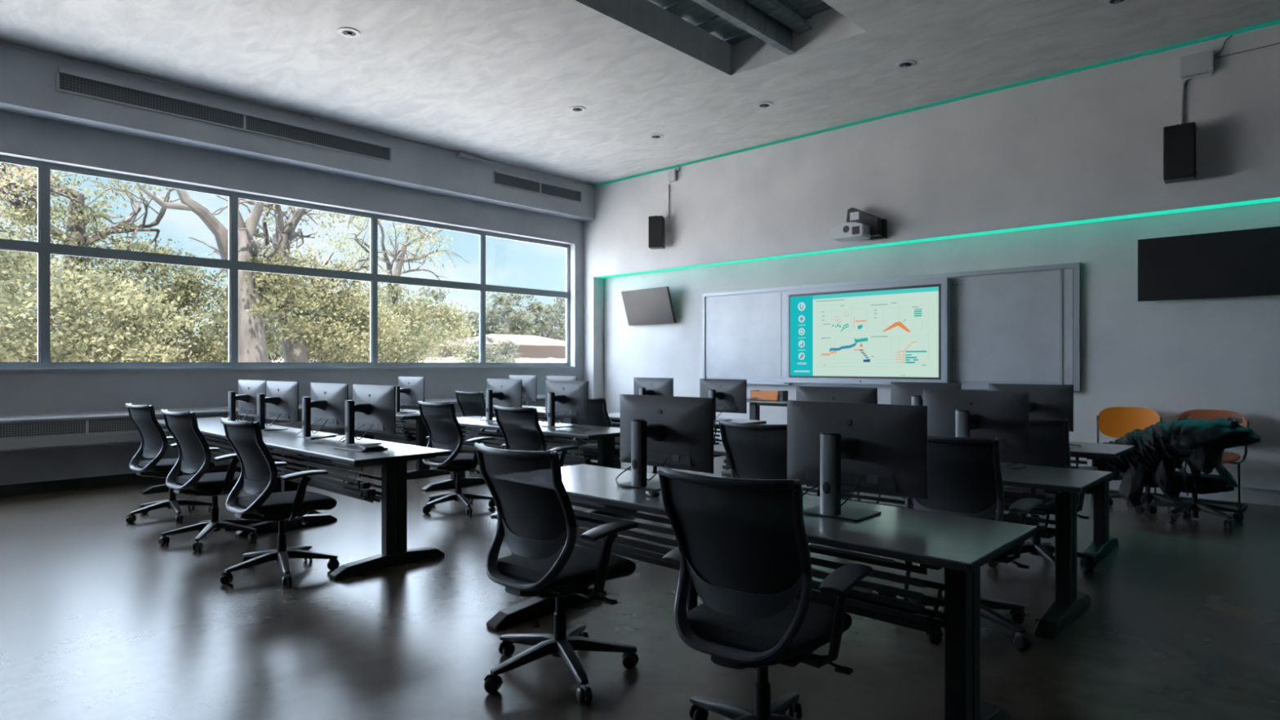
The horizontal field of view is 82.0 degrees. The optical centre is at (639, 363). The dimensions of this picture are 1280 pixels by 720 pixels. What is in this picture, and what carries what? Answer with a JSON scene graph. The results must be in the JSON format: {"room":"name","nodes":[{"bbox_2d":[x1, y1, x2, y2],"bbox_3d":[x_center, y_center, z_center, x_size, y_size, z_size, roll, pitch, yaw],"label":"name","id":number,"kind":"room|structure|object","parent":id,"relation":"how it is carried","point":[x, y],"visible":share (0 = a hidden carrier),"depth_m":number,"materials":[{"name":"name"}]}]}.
{"room":"computer lab","nodes":[
{"label":"computer lab","id":0,"kind":"room"},
{"bbox_2d":[0,40,595,485],"bbox_3d":[-5.124,-0.910,8.760,0.550,4.500,13.000,0,0,43],"label":"wall","id":1,"kind":"structure","parent":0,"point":[21,136],"depth_m":8.80,"materials":[{"name":"paint"}]},
{"bbox_2d":[0,155,44,368],"bbox_3d":[-6.929,-1.042,7.107,0.070,2.175,1.840,0,0,43],"label":"window","id":2,"kind":"structure","parent":1,"relation":"attached to","point":[37,246],"depth_m":7.73,"materials":[{"name":"grey"}]},
{"bbox_2d":[44,161,234,368],"bbox_3d":[-5.673,-1.042,8.451,0.070,2.175,1.840,0,0,43],"label":"window","id":3,"kind":"structure","parent":1,"relation":"attached to","point":[50,248],"depth_m":8.33,"materials":[{"name":"grey"}]},
{"bbox_2d":[55,66,391,162],"bbox_3d":[-4.675,-2.900,8.812,0.035,0.240,3.670,0,0,43],"label":"air vent","id":4,"kind":"object","parent":1,"relation":"attached to","point":[71,82],"visible":1,"depth_m":8.51,"materials":[{"name":"silver metal"}]},
{"bbox_2d":[59,72,243,128],"bbox_3d":[-5.321,-2.882,8.136,0.014,0.165,1.736,0,0,43],"label":"grille","id":5,"kind":"object","parent":4,"relation":"attached to","point":[75,83],"depth_m":8.06,"materials":[{"name":"metal"}]},
{"bbox_2d":[245,115,389,159],"bbox_3d":[-4.081,-2.882,9.462,0.014,0.165,1.846,0,0,43],"label":"grille","id":6,"kind":"object","parent":4,"relation":"attached to","point":[261,125],"depth_m":9.39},
{"bbox_2d":[0,394,545,451],"bbox_3d":[-5.256,0.688,8.472,0.250,0.345,12.200,0,0,43],"label":"baseboard heater","id":7,"kind":"object","parent":1,"relation":"attached to","point":[68,429],"visible":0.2,"depth_m":7.75,"materials":[{"name":"silver metal"}]},
{"bbox_2d":[0,420,85,437],"bbox_3d":[-6.092,0.660,7.426,0.006,0.130,0.806,0,0,43],"label":"grille","id":8,"kind":"object","parent":7,"relation":"attached to","point":[15,428],"depth_m":7.46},
{"bbox_2d":[88,417,167,432],"bbox_3d":[-5.525,0.660,8.032,0.006,0.130,0.806,0,0,43],"label":"grille","id":9,"kind":"object","parent":7,"relation":"attached to","point":[95,424],"depth_m":7.89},
{"bbox_2d":[195,413,253,422],"bbox_3d":[-4.958,0.660,8.639,0.006,0.130,0.806,0,0,43],"label":"grille","id":10,"kind":"object","parent":7,"relation":"attached to","point":[247,418],"depth_m":8.69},
{"bbox_2d":[256,410,302,422],"bbox_3d":[-4.391,0.660,9.245,0.006,0.130,0.806,0,0,43],"label":"grille","id":11,"kind":"object","parent":7,"relation":"attached to","point":[268,420],"depth_m":9.20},
{"bbox_2d":[0,435,571,497],"bbox_3d":[-5.290,1.280,8.607,0.015,0.120,12.550,0,0,43],"label":"baseboard","id":12,"kind":"structure","parent":1,"relation":"attached to","point":[38,487],"depth_m":7.90,"materials":[{"name":"black"}]},
{"bbox_2d":[0,41,594,186],"bbox_3d":[-5.018,-3.125,8.455,0.050,0.040,12.300,0,0,43],"label":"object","id":13,"kind":"object","parent":1,"relation":"attached to","point":[148,78],"visible":1,"depth_m":8.79,"materials":[{"name":"silver metal"}]},
{"bbox_2d":[234,191,374,367],"bbox_3d":[-4.416,-1.042,9.795,0.070,2.175,1.840,0,0,43],"label":"window","id":14,"kind":"structure","parent":1,"relation":"attached to","point":[238,265],"depth_m":9.68,"materials":[{"name":"grey"}]},
{"bbox_2d":[374,213,483,367],"bbox_3d":[-3.159,-1.042,11.139,0.070,2.175,1.840,0,0,43],"label":"window","id":15,"kind":"structure","parent":1,"relation":"attached to","point":[378,277],"depth_m":11.11,"materials":[{"name":"grey"}]},
{"bbox_2d":[483,231,569,366],"bbox_3d":[-1.903,-1.042,12.483,0.070,2.175,1.840,0,0,43],"label":"window","id":16,"kind":"structure","parent":1,"relation":"attached to","point":[491,288],"depth_m":12.48,"materials":[{"name":"grey"}]},
{"bbox_2d":[493,169,582,203],"bbox_3d":[-1.636,-2.895,12.063,0.035,0.220,1.850,0,0,43],"label":"air vent","id":17,"kind":"object","parent":1,"relation":"attached to","point":[500,178],"visible":1,"depth_m":12.00,"materials":[{"name":"silver metal"}]},
{"bbox_2d":[494,172,539,192],"bbox_3d":[-1.951,-2.888,11.741,0.014,0.165,0.886,0,0,43],"label":"grille","id":18,"kind":"object","parent":17,"relation":"attached to","point":[502,179],"depth_m":11.72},
{"bbox_2d":[541,182,580,201],"bbox_3d":[-1.333,-2.888,12.402,0.014,0.165,0.876,0,0,43],"label":"grille","id":19,"kind":"object","parent":17,"relation":"attached to","point":[550,189],"depth_m":12.39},
{"bbox_2d":[0,441,1279,719],"bbox_3d":[-0.556,1.400,4.421,13.250,0.120,13.300,0,0,43],"label":"floor","id":20,"kind":"structure","parent":0,"point":[100,620],"depth_m":3.67,"materials":[{"name":"concrete"}]},
{"bbox_2d":[124,403,214,524],"bbox_3d":[-4.116,0.839,6.440,0.698,1.002,0.665,0,0,37],"label":"office chair","id":21,"kind":"object","parent":20,"relation":"on","point":[154,442],"visible":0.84,"depth_m":6.27,"materials":[{"name":"fabric"}]},
{"bbox_2d":[158,408,257,551],"bbox_3d":[-3.229,0.839,5.603,0.692,1.002,0.672,0,0,37],"label":"office chair","id":22,"kind":"object","parent":20,"relation":"on","point":[194,457],"visible":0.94,"depth_m":5.42,"materials":[{"name":"black plastic"}]},
{"bbox_2d":[141,417,324,530],"bbox_3d":[-3.988,0.968,7.061,2.730,0.745,0.780,0,0,43],"label":"desk","id":23,"kind":"object","parent":20,"relation":"on","point":[210,426],"visible":0.15,"depth_m":6.66,"materials":[{"name":"grey laminate"}]},
{"bbox_2d":[165,429,240,467],"bbox_3d":[-4.016,0.770,7.030,2.350,0.291,0.316,0,0,43],"label":"cable tray","id":24,"kind":"object","parent":23,"relation":"on","point":[228,461],"depth_m":6.66,"materials":[{"name":"black metal"}]},
{"bbox_2d":[227,379,266,421],"bbox_3d":[-3.897,0.377,7.174,0.610,0.435,0.238,0,0,39],"label":"monitor","id":25,"kind":"object","parent":23,"relation":"on","point":[248,390],"visible":0.82,"depth_m":7.17,"materials":[{"name":"black plastic"}]},
{"bbox_2d":[257,381,298,431],"bbox_3d":[-3.356,0.377,6.669,0.610,0.435,0.238,0,0,39],"label":"monitor","id":26,"kind":"object","parent":23,"relation":"on","point":[282,399],"visible":0.91,"depth_m":6.64,"materials":[{"name":"black plastic"}]},
{"bbox_2d":[219,417,339,586],"bbox_3d":[-2.315,0.839,4.687,0.689,1.002,0.648,0,0,41],"label":"office chair","id":27,"kind":"object","parent":20,"relation":"on","point":[259,474],"visible":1,"depth_m":4.54,"materials":[{"name":"black plastic"}]},
{"bbox_2d":[235,432,451,579],"bbox_3d":[-2.267,0.968,5.453,1.960,0.745,0.780,0,0,43],"label":"desk","id":28,"kind":"object","parent":20,"relation":"on","point":[395,552],"visible":0.85,"depth_m":4.94,"materials":[{"name":"metal"}]},
{"bbox_2d":[296,382,348,438],"bbox_3d":[-2.646,0.377,6.005,0.610,0.435,0.238,0,0,40],"label":"monitor","id":29,"kind":"object","parent":28,"relation":"on","point":[326,406],"visible":0.98,"depth_m":5.98,"materials":[{"name":"black plastic"}]},
{"bbox_2d":[268,448,381,502],"bbox_3d":[-2.296,0.770,5.422,1.580,0.291,0.316,0,0,43],"label":"cable tray","id":30,"kind":"object","parent":28,"relation":"on","point":[354,488],"depth_m":5.14,"materials":[{"name":"black metal"}]},
{"bbox_2d":[338,384,395,445],"bbox_3d":[-2.090,0.377,5.485,0.610,0.435,0.238,0,0,41],"label":"monitor","id":31,"kind":"object","parent":28,"relation":"on","point":[372,408],"visible":0.99,"depth_m":5.45,"materials":[{"name":"black plastic"}]},
{"bbox_2d":[335,408,450,478],"bbox_3d":[-3.116,0.968,9.231,1.680,0.745,0.780,0,0,43],"label":"desk","id":32,"kind":"object","parent":20,"relation":"on","point":[422,469],"visible":0.44,"depth_m":8.76,"materials":[{"name":"grey laminate"}]},
{"bbox_2d":[355,419,416,440],"bbox_3d":[-3.145,0.770,9.200,1.300,0.291,0.316,0,0,43],"label":"cable tray","id":33,"kind":"object","parent":32,"relation":"on","point":[402,434],"depth_m":8.89,"materials":[{"name":"black metal"}]},
{"bbox_2d":[395,376,424,413],"bbox_3d":[-2.924,0.377,9.071,0.610,0.435,0.238,0,0,43],"label":"monitor","id":34,"kind":"object","parent":32,"relation":"on","point":[410,390],"visible":0.83,"depth_m":9.04,"materials":[{"name":"black plastic"}]},
{"bbox_2d":[417,400,495,515],"bbox_3d":[-1.697,0.839,6.786,0.684,1.002,0.657,0,0,39],"label":"office chair","id":35,"kind":"object","parent":20,"relation":"on","point":[440,420],"visible":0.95,"depth_m":6.62,"materials":[{"name":"black plastic"}]},
{"bbox_2d":[454,391,503,472],"bbox_3d":[-1.977,0.839,9.374,0.681,1.002,0.680,0,0,37],"label":"office chair","id":36,"kind":"object","parent":20,"relation":"on","point":[470,403],"visible":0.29,"depth_m":9.16,"materials":[{"name":"fabric"}]},
{"bbox_2d":[422,416,636,521],"bbox_3d":[-1.168,0.968,7.259,2.620,0.745,0.780,0,0,43],"label":"desk","id":37,"kind":"object","parent":20,"relation":"on","point":[605,436],"visible":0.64,"depth_m":6.66,"materials":[{"name":"grey laminate"}]},
{"bbox_2d":[480,378,521,421],"bbox_3d":[-1.528,0.377,7.766,0.610,0.435,0.238,0,0,43],"label":"monitor","id":38,"kind":"object","parent":37,"relation":"on","point":[504,393],"visible":0.81,"depth_m":7.72,"materials":[{"name":"black plastic"}]},
{"bbox_2d":[454,429,597,466],"bbox_3d":[-1.197,0.770,7.228,2.240,0.291,0.316,0,0,43],"label":"cable tray","id":39,"kind":"object","parent":37,"relation":"on","point":[571,459],"depth_m":6.66,"materials":[{"name":"black metal"}]},
{"bbox_2d":[540,380,587,427],"bbox_3d":[-0.788,0.377,7.006,0.610,0.435,0.238,0,0,43],"label":"monitor","id":40,"kind":"object","parent":37,"relation":"on","point":[563,398],"visible":1,"depth_m":6.97,"materials":[{"name":"black plastic"}]},
{"bbox_2d":[485,405,580,466],"bbox_3d":[-1.495,0.968,9.837,2.180,0.745,0.780,0,0,43],"label":"desk","id":41,"kind":"object","parent":20,"relation":"on","point":[541,411],"visible":0.02,"depth_m":9.32,"materials":[{"name":"grey laminate"}]},
{"bbox_2d":[509,375,537,407],"bbox_3d":[-1.716,0.377,10.201,0.610,0.435,0.238,0,0,43],"label":"monitor","id":42,"kind":"object","parent":41,"relation":"on","point":[529,383],"visible":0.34,"depth_m":10.14,"materials":[{"name":"black plastic"}]},
{"bbox_2d":[485,413,569,437],"bbox_3d":[-1.524,0.770,9.806,1.800,0.291,0.316,0,0,43],"label":"cable tray","id":43,"kind":"object","parent":41,"relation":"on","point":[540,417],"depth_m":9.32,"materials":[{"name":"black metal"}]},
{"bbox_2d":[493,404,578,525],"bbox_3d":[-0.856,0.839,6.087,0.669,1.002,0.686,0,0,-44],"label":"office chair","id":44,"kind":"object","parent":20,"relation":"on","point":[521,429],"visible":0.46,"depth_m":5.88,"materials":[{"name":"fabric"}]},
{"bbox_2d":[474,442,639,704],"bbox_3d":[-0.367,0.839,3.195,0.698,1.002,0.685,0,0,41],"label":"office chair","id":45,"kind":"object","parent":20,"relation":"on","point":[535,515],"visible":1,"depth_m":3.04,"materials":[{"name":"black plastic"}]},
{"bbox_2d":[572,398,620,459],"bbox_3d":[-0.380,0.839,7.623,0.681,1.002,0.666,0,0,39],"label":"office chair","id":46,"kind":"object","parent":20,"relation":"on","point":[597,415],"visible":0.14,"depth_m":7.38,"materials":[{"name":"fabric"}]},
{"bbox_2d":[608,412,766,470],"bbox_3d":[0.320,0.968,8.140,2.050,0.745,0.780,0,0,43],"label":"desk","id":47,"kind":"object","parent":20,"relation":"on","point":[615,418],"visible":0.14,"depth_m":8.06,"materials":[{"name":"grey laminate"}]},
{"bbox_2d":[633,377,673,395],"bbox_3d":[0.076,0.377,8.457,0.610,0.435,0.238,0,0,43],"label":"monitor","id":48,"kind":"object","parent":47,"relation":"on","point":[642,386],"visible":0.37,"depth_m":8.45,"materials":[{"name":"black plastic"}]},
{"bbox_2d":[610,422,721,444],"bbox_3d":[0.291,0.770,8.109,1.670,0.291,0.316,0,0,43],"label":"cable tray","id":49,"kind":"object","parent":47,"relation":"on","point":[615,424],"depth_m":8.40,"materials":[{"name":"black metal"}]},
{"bbox_2d":[699,378,746,421],"bbox_3d":[0.806,0.377,7.774,0.610,0.435,0.238,0,0,43],"label":"monitor","id":50,"kind":"object","parent":47,"relation":"on","point":[729,395],"visible":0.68,"depth_m":7.75,"materials":[{"name":"black plastic"}]},
{"bbox_2d":[486,463,1036,719],"bbox_3d":[0.304,0.968,3.268,2.460,0.745,0.780,0,0,43],"label":"desk","id":51,"kind":"object","parent":20,"relation":"on","point":[960,545],"visible":0.59,"depth_m":2.60,"materials":[{"name":"grey laminate"}]},
{"bbox_2d":[615,394,713,490],"bbox_3d":[0.045,0.377,3.592,0.610,0.435,0.238,0,0,43],"label":"monitor","id":52,"kind":"object","parent":51,"relation":"on","point":[672,432],"visible":0.95,"depth_m":3.56,"materials":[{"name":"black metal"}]},
{"bbox_2d":[564,501,944,634],"bbox_3d":[0.275,0.770,3.238,2.080,0.291,0.316,0,0,43],"label":"cable tray","id":53,"kind":"object","parent":51,"relation":"on","point":[884,606],"depth_m":2.66,"materials":[{"name":"black metal"}]},
{"bbox_2d":[786,400,927,521],"bbox_3d":[0.793,0.377,2.927,0.610,0.435,0.238,0,0,43],"label":"monitor","id":54,"kind":"object","parent":51,"relation":"on","point":[832,446],"visible":0.94,"depth_m":2.91,"materials":[{"name":"black plastic"}]},
{"bbox_2d":[657,466,872,719],"bbox_3d":[0.424,0.839,2.521,0.684,1.002,0.675,0,0,36],"label":"office chair","id":55,"kind":"object","parent":20,"relation":"on","point":[743,547],"visible":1,"depth_m":2.33,"materials":[{"name":"black plastic"}]},
{"bbox_2d":[719,420,829,573],"bbox_3d":[0.847,0.839,4.494,0.676,1.002,0.671,0,0,41],"label":"office chair","id":56,"kind":"object","parent":20,"relation":"on","point":[753,451],"visible":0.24,"depth_m":4.30,"materials":[{"name":"fabric"}]},
{"bbox_2d":[713,444,1111,639],"bbox_3d":[1.458,0.968,4.612,2.430,0.745,0.780,0,0,43],"label":"desk","id":57,"kind":"object","parent":20,"relation":"on","point":[1064,483],"visible":0.44,"depth_m":3.86,"materials":[{"name":"metal"}]},
{"bbox_2d":[795,386,877,404],"bbox_3d":[1.274,0.377,5.010,0.610,0.435,0.238,0,0,43],"label":"monitor","id":58,"kind":"object","parent":57,"relation":"on","point":[810,393],"visible":0.16,"depth_m":5.05,"materials":[{"name":"black plastic"}]},
{"bbox_2d":[721,459,1054,538],"bbox_3d":[1.429,0.770,4.582,2.050,0.291,0.316,0,0,43],"label":"cable tray","id":59,"kind":"object","parent":57,"relation":"on","point":[1042,531],"depth_m":3.93,"materials":[{"name":"black metal"}]},
{"bbox_2d":[923,389,1029,453],"bbox_3d":[1.933,0.377,4.353,0.610,0.435,0.238,0,0,43],"label":"monitor","id":60,"kind":"object","parent":57,"relation":"on","point":[1004,415],"visible":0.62,"depth_m":4.33,"materials":[{"name":"black plastic"}]},
{"bbox_2d":[891,435,1042,649],"bbox_3d":[1.627,0.839,3.725,0.712,1.002,0.672,0,0,43],"label":"office chair","id":61,"kind":"object","parent":20,"relation":"on","point":[965,477],"visible":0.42,"depth_m":3.54,"materials":[{"name":"fabric"}]},
{"bbox_2d":[840,441,1134,564],"bbox_3d":[2.526,0.968,5.872,2.270,0.745,0.780,0,0,43],"label":"desk","id":62,"kind":"object","parent":20,"relation":"on","point":[1102,544],"visible":0.27,"depth_m":5.16,"materials":[{"name":"metal"}]},
{"bbox_2d":[890,382,961,405],"bbox_3d":[2.392,0.377,6.292,0.610,0.435,0.238,0,0,43],"label":"monitor","id":63,"kind":"object","parent":62,"relation":"on","point":[901,393],"visible":0.27,"depth_m":6.42,"materials":[{"name":"black plastic"}]},
{"bbox_2d":[988,383,1073,431],"bbox_3d":[2.998,0.377,5.726,0.610,0.435,0.238,0,0,43],"label":"monitor","id":64,"kind":"object","parent":62,"relation":"on","point":[1046,401],"visible":0.33,"depth_m":5.69,"materials":[{"name":"black plastic"}]},
{"bbox_2d":[1071,455,1093,493],"bbox_3d":[2.497,0.770,5.842,1.890,0.291,0.316,0,0,43],"label":"cable tray","id":65,"kind":"object","parent":62,"relation":"on","point":[1090,491],"depth_m":5.14,"materials":[{"name":"black metal"}]},
{"bbox_2d":[986,418,1097,577],"bbox_3d":[2.644,0.839,4.908,0.676,1.002,0.670,0,0,43],"label":"office chair","id":66,"kind":"object","parent":20,"relation":"on","point":[1049,438],"visible":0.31,"depth_m":4.68,"materials":[{"name":"black plastic"}]},
{"bbox_2d":[1090,406,1161,502],"bbox_3d":[4.884,0.891,7.393,0.564,0.896,0.550,0,0,39],"label":"chair","id":67,"kind":"object","parent":20,"relation":"on","point":[1113,422],"visible":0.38,"depth_m":7.60,"materials":[{"name":"orange"}]},
{"bbox_2d":[1109,415,1192,515],"bbox_3d":[4.721,0.914,6.806,0.683,0.872,0.667,0,0,-37],"label":"office chair","id":68,"kind":"object","parent":20,"relation":"on","point":[1146,497],"visible":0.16,"depth_m":6.74,"materials":[{"name":"black plastic"}]},
{"bbox_2d":[1146,416,1244,528],"bbox_3d":[4.780,0.897,6.350,0.676,0.887,0.679,0,0,37],"label":"office chair","id":69,"kind":"object","parent":20,"relation":"on","point":[1197,482],"visible":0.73,"depth_m":6.20,"materials":[{"name":"black plastic"}]},
{"bbox_2d":[1102,417,1260,506],"bbox_3d":[4.551,0.835,6.342,1.227,0.771,0.573,0,0,37],"label":"cloth","id":70,"kind":"object","parent":69,"relation":"on","point":[1157,446],"visible":0.88,"depth_m":6.18,"materials":[{"name":"fabric"}]},
{"bbox_2d":[1177,409,1248,512],"bbox_3d":[5.373,0.891,6.963,0.550,0.896,0.564,0,0,-45],"label":"chair","id":71,"kind":"object","parent":20,"relation":"on","point":[1227,458],"visible":0.28,"depth_m":7.04,"materials":[{"name":"brown"}]},
{"bbox_2d":[0,0,1279,184],"bbox_3d":[-0.556,-3.210,4.421,13.250,0.100,13.300,0,0,43],"label":"ceiling","id":72,"kind":"structure","parent":0,"point":[496,80],"depth_m":7.59,"materials":[{"name":"paint"}]},
{"bbox_2d":[598,0,855,66],"bbox_3d":[-0.125,-3.380,5.716,1.670,0.240,5.080,0,0,43],"label":"ceiling recess","id":73,"kind":"structure","parent":72,"relation":"attached to","point":[830,20],"depth_m":7.41,"materials":[{"name":"paint"}]},
{"bbox_2d":[648,0,832,44],"bbox_3d":[-0.125,-3.550,5.716,1.770,0.100,5.180,0,0,43],"label":"trim","id":74,"kind":"structure","parent":73,"relation":"attached to","point":[689,11],"depth_m":7.41,"materials":[{"name":"paint"}]},
{"bbox_2d":[745,0,812,33],"bbox_3d":[-0.027,-3.428,5.624,0.150,0.135,4.980,0,0,43],"label":"joist","id":75,"kind":"object","parent":73,"relation":"attached to","point":[784,11],"visible":1,"depth_m":7.14,"materials":[{"name":"paint"}]},
{"bbox_2d":[692,0,795,55],"bbox_3d":[-0.144,-3.328,5.733,0.085,0.295,4.980,0,0,43],"label":"joist","id":76,"kind":"object","parent":72,"relation":"attached to","point":[740,13],"visible":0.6,"depth_m":7.04,"materials":[{"name":"paint"}]},
{"bbox_2d":[583,23,1279,489],"bbox_3d":[3.817,-0.910,9.025,13.150,4.500,0.500,0,0,43],"label":"wall","id":77,"kind":"structure","parent":0,"point":[1087,144],"depth_m":8.30,"materials":[{"name":"paint"}]},
{"bbox_2d":[621,286,675,325],"bbox_3d":[0.144,-0.955,12.277,0.246,0.583,1.100,0,0,-43],"label":"television","id":78,"kind":"object","parent":77,"relation":"attached to","point":[650,305],"visible":1,"depth_m":12.21,"materials":[{"name":"black plastic"}]},
{"bbox_2d":[648,215,665,248],"bbox_3d":[0.286,-2.117,11.796,0.250,0.535,0.278,0,0,15],"label":"wall speaker","id":79,"kind":"object","parent":77,"relation":"attached to","point":[656,224],"visible":1,"depth_m":11.67,"materials":[{"name":"black plastic"}]},
{"bbox_2d":[829,207,887,241],"bbox_3d":[2.779,-1.799,9.384,0.597,0.417,0.394,0,0,43],"label":"projector","id":80,"kind":"object","parent":77,"relation":"attached to","point":[860,224],"visible":1,"depth_m":9.28,"materials":[{"name":"grey plastic"}]},
{"bbox_2d":[702,262,1080,391],"bbox_3d":[2.892,-0.405,9.815,5.220,1.410,0.110,0,0,43],"label":"whiteboard","id":81,"kind":"object","parent":77,"relation":"attached to","point":[1020,325],"visible":0.59,"depth_m":8.76,"materials":[{"name":"silver metal"}]},
{"bbox_2d":[746,382,988,389],"bbox_3d":[2.959,0.291,9.711,4.860,0.018,0.050,0,0,43],"label":"tray","id":82,"kind":"object","parent":81,"relation":"on","point":[963,386],"depth_m":9.84,"materials":[{"name":"silver metal"}]},
{"bbox_2d":[786,277,950,384],"bbox_3d":[2.930,-0.390,9.695,2.240,1.310,0.114,0,0,43],"label":"display","id":83,"kind":"object","parent":81,"relation":"attached to","point":[882,333],"visible":0.99,"depth_m":9.56,"materials":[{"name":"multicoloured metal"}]},
{"bbox_2d":[594,195,1279,278],"bbox_3d":[3.823,-1.540,8.849,12.460,0.010,0.244,0,0,43],"label":"led strip","id":84,"kind":"object","parent":77,"relation":"attached to","point":[1277,198],"visible":1,"depth_m":8.57,"materials":[{"name":"teal"}]},
{"bbox_2d":[595,19,1279,186],"bbox_3d":[3.759,-3.140,8.722,12.380,0.034,0.022,0,0,43],"label":"led strip","id":85,"kind":"object","parent":77,"relation":"attached to","point":[1277,21],"visible":1,"depth_m":8.46,"materials":[{"name":"teal"}]},
{"bbox_2d":[713,440,1279,506],"bbox_3d":[3.902,1.262,8.926,12.490,0.155,0.030,0,0,43],"label":"baseboard","id":86,"kind":"structure","parent":77,"relation":"attached to","point":[1267,496],"depth_m":7.11,"materials":[{"name":"grey paint"}]},
{"bbox_2d":[1163,121,1198,183],"bbox_3d":[5.257,-2.057,7.150,0.270,0.555,0.278,0,0,39],"label":"wall speaker","id":87,"kind":"object","parent":77,"relation":"attached to","point":[1179,140],"visible":1,"depth_m":7.05,"materials":[{"name":"black plastic"}]},
{"bbox_2d":[1180,49,1213,78],"bbox_3d":[5.409,-2.910,7.148,0.260,0.200,0.070,0,0,43],"label":"junction box","id":88,"kind":"object","parent":77,"relation":"attached to","point":[1201,63],"visible":1,"depth_m":7.12,"materials":[{"name":"grey paint"}]},
{"bbox_2d":[1137,226,1279,301],"bbox_3d":[5.694,-0.960,7.147,1.420,0.635,0.162,0,0,42],"label":"television","id":89,"kind":"object","parent":77,"relation":"attached to","point":[1245,262],"visible":1,"depth_m":7.17,"materials":[{"name":"black plastic"}]},
{"label":"outside","id":90,"kind":"structure","parent":0,"visible":0},
{"bbox_3d":[-75.115,2.040,234.484,410.000,0.400,600.000,0,0,43],"label":"ground","id":91,"kind":"structure","parent":90,"visible":0},
{"bbox_2d":[0,162,62,226],"bbox_3d":[-12.015,-2.544,12.686,3.129,8.775,3.894,0,0,-6],"label":"maple tree","id":92,"kind":"object","parent":91,"relation":"on","point":[25,176],"visible":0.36,"depth_m":13.65,"materials":[{"name":"green plant"}]},
{"bbox_2d":[0,213,183,362],"bbox_3d":[-13.127,-0.644,15.080,4.607,4.999,4.835,0,0,1],"label":"leafy bush","id":93,"kind":"object","parent":91,"relation":"on","point":[9,347],"visible":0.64,"depth_m":15.41,"materials":[{"name":"green plant"}]},
{"bbox_2d":[0,262,227,362],"bbox_3d":[-12.717,-0.235,17.274,5.177,4.181,3.906,0,0,-37],"label":"leafy bush","id":94,"kind":"object","parent":91,"relation":"on","point":[144,345],"visible":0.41,"depth_m":17.23,"materials":[{"name":"green plant"}]},
{"bbox_2d":[0,162,228,362],"bbox_3d":[-15.257,-2.510,19.416,6.352,8.712,7.950,0,0,40],"label":"oak tree","id":95,"kind":"object","parent":91,"relation":"on","point":[76,233],"visible":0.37,"depth_m":19.85,"materials":[{"name":"green plant"}]},
{"bbox_2d":[99,265,228,362],"bbox_3d":[-13.267,-0.535,21.090,4.100,4.782,4.714,0,0,43],"label":"leafy bush","id":96,"kind":"object","parent":91,"relation":"on","point":[213,355],"visible":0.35,"depth_m":20.79,"materials":[{"name":"green plant"}]},
{"bbox_2d":[181,283,284,362],"bbox_3d":[-13.723,-0.477,25.040,4.134,4.666,3.665,0,0,14],"label":"leafy bush","id":97,"kind":"object","parent":91,"relation":"on","point":[267,317],"visible":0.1,"depth_m":24.72,"materials":[{"name":"green plant"}]},
{"bbox_2d":[135,182,331,362],"bbox_3d":[-10.696,-1.806,20.417,3.480,7.325,4.752,0,0,12],"label":"oak tree","id":98,"kind":"object","parent":91,"relation":"on","point":[253,347],"visible":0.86,"depth_m":20.29,"materials":[{"name":"green plant"}]},
{"bbox_2d":[11,356,565,363],"bbox_3d":[-21.502,0.630,50.216,0.400,2.420,60.300,0,0,43],"label":"wall","id":99,"kind":"structure","parent":91,"relation":"on","point":[449,359],"depth_m":61.79,"materials":[{"name":"grey"}]},
{"bbox_2d":[188,195,418,362],"bbox_3d":[-11.325,-2.790,23.924,6.281,9.302,7.112,0,0,36],"label":"oak tree","id":100,"kind":"object","parent":91,"relation":"on","point":[283,236],"visible":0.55,"depth_m":23.32,"materials":[{"name":"green plant"}]},
{"bbox_2d":[265,286,415,362],"bbox_3d":[-10.210,-0.430,25.520,4.443,4.571,4.903,0,0,29],"label":"leafy bush","id":101,"kind":"object","parent":91,"relation":"on","point":[331,357],"visible":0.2,"depth_m":24.94,"materials":[{"name":"green plant"}]},
{"bbox_2d":[344,295,447,362],"bbox_3d":[-9.586,-0.365,27.890,3.812,4.442,3.995,0,0,7],"label":"leafy bush","id":102,"kind":"object","parent":91,"relation":"on","point":[414,347],"visible":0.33,"depth_m":27.91,"materials":[{"name":"green plant"}]},
{"bbox_2d":[316,215,479,362],"bbox_3d":[-9.760,-3.872,30.358,7.017,11.447,5.490,0,0,-35],"label":"oak tree","id":103,"kind":"object","parent":91,"relation":"on","point":[440,315],"visible":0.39,"depth_m":30.25,"materials":[{"name":"green plant"}]},
{"bbox_2d":[453,333,524,362],"bbox_3d":[-9.642,-0.065,48.082,4.928,3.842,4.408,0,0,-13],"label":"leafy bush","id":104,"kind":"object","parent":91,"relation":"on","point":[504,356],"visible":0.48,"depth_m":47.56,"materials":[{"name":"green plant"}]},
{"bbox_2d":[463,291,540,338],"bbox_3d":[-22.067,-4.915,116.403,11.561,13.526,16.203,0,0,43],"label":"tree","id":105,"kind":"object","parent":91,"relation":"on","point":[491,328],"visible":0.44,"depth_m":115.58,"materials":[{"name":"green plant"}]},
{"bbox_2d":[457,333,565,358],"bbox_3d":[-13.196,-0.610,76.674,9.200,4.900,14.700,0,0,43],"label":"house","id":106,"kind":"structure","parent":91,"relation":"on","point":[532,346],"depth_m":74.39,"materials":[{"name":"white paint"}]},
{"bbox_2d":[490,286,547,336],"bbox_3d":[-21.323,-5.236,125.421,11.091,15.923,12.847,0,0,43],"label":"tree","id":107,"kind":"object","parent":91,"relation":"on","point":[515,296],"visible":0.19,"depth_m":125.12,"materials":[{"name":"green plant"}]},
{"bbox_2d":[516,302,565,339],"bbox_3d":[-18.129,-3.979,129.753,10.741,14.180,12.885,0,0,43],"label":"tree","id":108,"kind":"object","parent":91,"relation":"on","point":[560,332],"visible":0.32,"depth_m":129.98,"materials":[{"name":"green plant"}]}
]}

